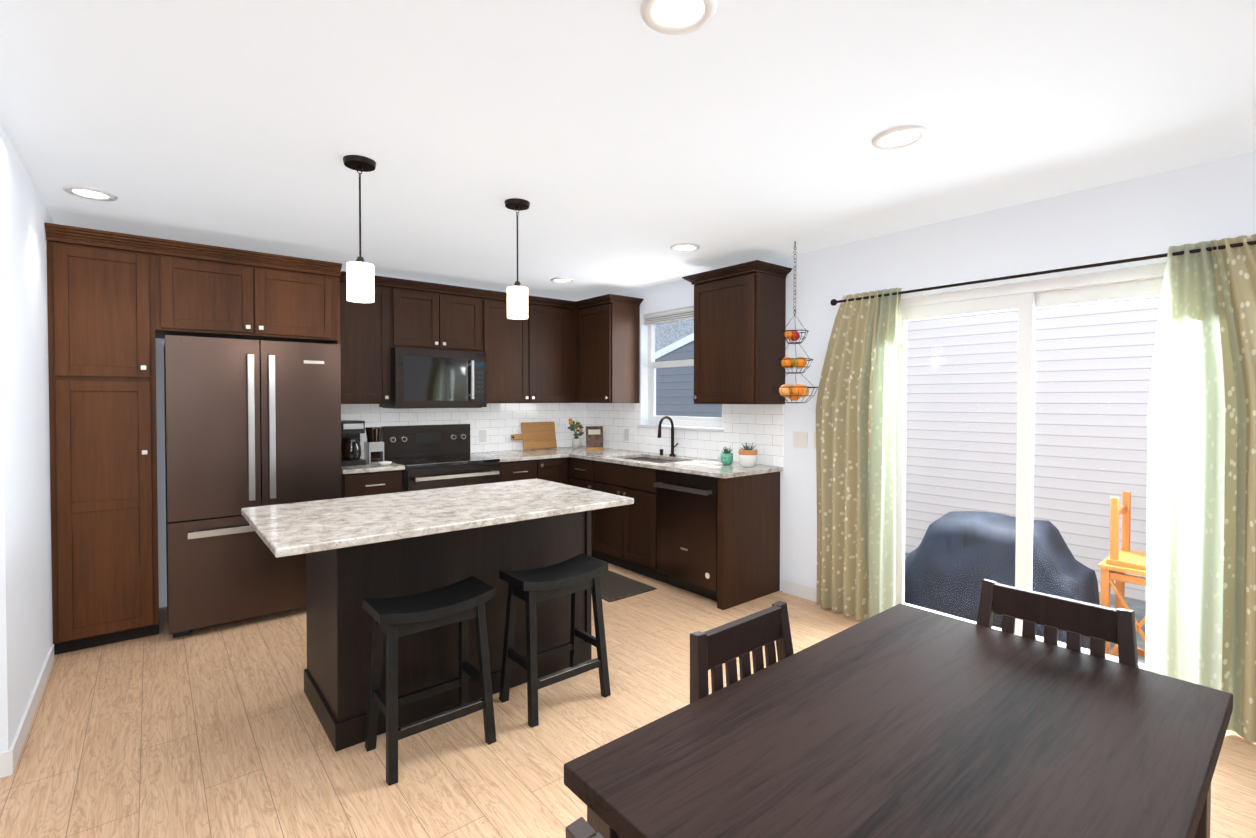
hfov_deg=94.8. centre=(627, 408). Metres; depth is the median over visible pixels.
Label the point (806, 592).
baseboard
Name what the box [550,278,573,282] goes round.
recessed light
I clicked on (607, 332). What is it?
upper cabinet
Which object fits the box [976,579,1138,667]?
chair
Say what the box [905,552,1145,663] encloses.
deck
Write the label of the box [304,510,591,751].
kitchen island
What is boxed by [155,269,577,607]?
wall
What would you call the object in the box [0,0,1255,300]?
ceiling
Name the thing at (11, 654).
wall
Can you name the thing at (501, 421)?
tile backsplash
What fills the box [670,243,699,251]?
recessed light
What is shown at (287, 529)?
island countertop
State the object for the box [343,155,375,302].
pendant light
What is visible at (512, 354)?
upper cabinet
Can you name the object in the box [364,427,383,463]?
coffee grinder
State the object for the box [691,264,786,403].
upper cabinet
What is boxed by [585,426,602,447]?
cookbook
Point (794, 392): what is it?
fruit basket
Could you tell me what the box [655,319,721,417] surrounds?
neighbor house
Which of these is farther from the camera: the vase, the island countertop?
the vase
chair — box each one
[566,817,603,837]
[690,601,793,702]
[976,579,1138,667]
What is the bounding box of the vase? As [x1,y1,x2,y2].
[568,418,583,447]
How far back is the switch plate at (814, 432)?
4.01 m
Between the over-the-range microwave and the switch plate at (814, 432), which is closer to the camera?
the switch plate at (814, 432)
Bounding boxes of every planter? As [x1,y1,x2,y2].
[720,446,732,464]
[739,442,757,466]
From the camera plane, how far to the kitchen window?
5.23 m
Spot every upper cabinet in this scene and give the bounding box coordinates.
[156,247,339,343]
[339,276,394,403]
[395,280,450,349]
[451,288,486,351]
[486,292,538,402]
[539,300,574,402]
[575,296,642,402]
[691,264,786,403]
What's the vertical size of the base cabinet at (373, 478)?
0.912 m
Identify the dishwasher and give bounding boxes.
[654,470,716,600]
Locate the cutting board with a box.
[511,422,556,449]
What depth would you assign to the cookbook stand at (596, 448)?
5.66 m
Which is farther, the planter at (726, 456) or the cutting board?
the cutting board
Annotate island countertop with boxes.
[241,478,633,557]
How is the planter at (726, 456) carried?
on the base cabinet at (748, 534)
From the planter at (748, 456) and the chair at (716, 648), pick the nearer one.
the chair at (716, 648)
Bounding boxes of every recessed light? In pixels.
[63,186,117,200]
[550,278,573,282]
[640,0,716,34]
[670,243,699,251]
[872,125,928,149]
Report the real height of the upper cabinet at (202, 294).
0.469 m
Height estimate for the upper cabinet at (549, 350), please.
0.940 m
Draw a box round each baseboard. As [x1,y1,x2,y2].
[0,747,16,777]
[9,644,54,761]
[783,579,816,601]
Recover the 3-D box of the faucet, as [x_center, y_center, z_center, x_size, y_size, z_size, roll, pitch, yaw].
[0.305,0.238,4.985,0.200,0.352,0.234,-1,1,-40]
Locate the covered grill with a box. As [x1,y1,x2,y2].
[905,511,1099,649]
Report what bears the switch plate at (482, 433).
attached to the wall at (161, 487)
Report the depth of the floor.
2.35 m
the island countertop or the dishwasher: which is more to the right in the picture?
the dishwasher
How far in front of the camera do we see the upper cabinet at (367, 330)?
4.40 m
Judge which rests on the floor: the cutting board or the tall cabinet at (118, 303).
the tall cabinet at (118, 303)
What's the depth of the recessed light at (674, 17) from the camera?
1.54 m
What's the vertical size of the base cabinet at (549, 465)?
0.912 m
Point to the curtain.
(1200, 628)
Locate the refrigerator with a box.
[164,335,341,637]
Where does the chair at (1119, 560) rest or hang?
on the deck
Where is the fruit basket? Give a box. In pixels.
[770,241,818,402]
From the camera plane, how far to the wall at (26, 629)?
2.70 m
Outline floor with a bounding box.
[0,557,1255,837]
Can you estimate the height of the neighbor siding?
3.500 m
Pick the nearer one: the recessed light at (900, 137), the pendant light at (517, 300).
the recessed light at (900, 137)
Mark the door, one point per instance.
(1025, 299)
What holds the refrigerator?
on the floor
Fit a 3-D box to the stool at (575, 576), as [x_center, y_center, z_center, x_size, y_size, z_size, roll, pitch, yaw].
[-0.343,1.055,2.717,0.460,0.624,0.304,-1,1,-40]
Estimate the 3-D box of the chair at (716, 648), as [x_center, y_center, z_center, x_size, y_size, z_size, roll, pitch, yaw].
[0.416,0.949,1.249,0.406,0.878,0.460,-1,1,-40]
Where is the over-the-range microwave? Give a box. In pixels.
[379,347,486,408]
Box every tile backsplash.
[341,403,584,458]
[585,403,783,466]
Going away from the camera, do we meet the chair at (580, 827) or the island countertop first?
the chair at (580, 827)
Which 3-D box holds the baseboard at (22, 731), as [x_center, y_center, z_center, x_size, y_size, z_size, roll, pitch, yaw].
[-2.704,1.321,2.637,0.011,0.090,1.210,-1,1,-40]
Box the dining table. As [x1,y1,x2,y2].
[564,603,1232,837]
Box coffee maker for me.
[341,420,365,465]
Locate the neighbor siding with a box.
[905,296,1160,600]
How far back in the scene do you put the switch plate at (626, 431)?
5.57 m
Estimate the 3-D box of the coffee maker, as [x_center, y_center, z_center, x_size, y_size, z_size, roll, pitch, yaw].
[-2.100,0.259,4.374,0.160,0.330,0.237,-1,1,-40]
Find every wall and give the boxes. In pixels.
[0,124,23,752]
[12,146,54,710]
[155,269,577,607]
[617,151,1255,590]
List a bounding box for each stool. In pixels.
[362,576,495,785]
[499,553,610,727]
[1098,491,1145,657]
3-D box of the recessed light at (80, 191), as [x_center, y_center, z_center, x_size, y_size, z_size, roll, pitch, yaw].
[-2.689,-1.073,2.891,0.203,0.009,0.203,1,1,41]
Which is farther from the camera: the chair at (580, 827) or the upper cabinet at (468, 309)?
the upper cabinet at (468, 309)
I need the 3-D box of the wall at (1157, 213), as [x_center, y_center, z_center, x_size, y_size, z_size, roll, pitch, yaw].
[2.318,0.142,2.899,0.150,2.440,8.500,-1,1,-40]
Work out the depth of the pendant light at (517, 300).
3.00 m
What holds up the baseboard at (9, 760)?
attached to the wall at (11, 654)
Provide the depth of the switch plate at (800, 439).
4.10 m
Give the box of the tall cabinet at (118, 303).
[45,231,159,654]
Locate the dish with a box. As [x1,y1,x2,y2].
[379,461,391,464]
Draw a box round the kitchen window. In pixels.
[638,306,723,431]
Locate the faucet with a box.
[657,416,677,455]
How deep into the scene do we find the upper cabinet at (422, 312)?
4.66 m
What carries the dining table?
on the floor
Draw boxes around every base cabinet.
[341,460,404,497]
[470,450,564,483]
[535,446,782,609]
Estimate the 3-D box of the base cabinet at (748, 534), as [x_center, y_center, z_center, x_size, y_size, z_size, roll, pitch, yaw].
[0.085,0.873,4.965,0.666,0.912,2.481,-1,1,-40]
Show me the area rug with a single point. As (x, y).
(615, 586)
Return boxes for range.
[380,424,499,491]
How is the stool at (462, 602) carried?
on the floor
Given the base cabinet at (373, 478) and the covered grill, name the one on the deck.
the covered grill
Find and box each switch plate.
[479,430,486,441]
[624,429,629,440]
[793,431,807,447]
[814,432,815,448]
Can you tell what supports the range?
on the floor
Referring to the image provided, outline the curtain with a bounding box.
[816,234,1255,742]
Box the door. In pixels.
[895,264,1165,669]
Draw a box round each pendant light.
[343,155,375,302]
[505,198,529,318]
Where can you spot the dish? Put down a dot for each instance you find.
(385, 462)
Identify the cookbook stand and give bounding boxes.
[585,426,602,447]
[585,447,603,449]
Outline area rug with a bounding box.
[591,570,656,601]

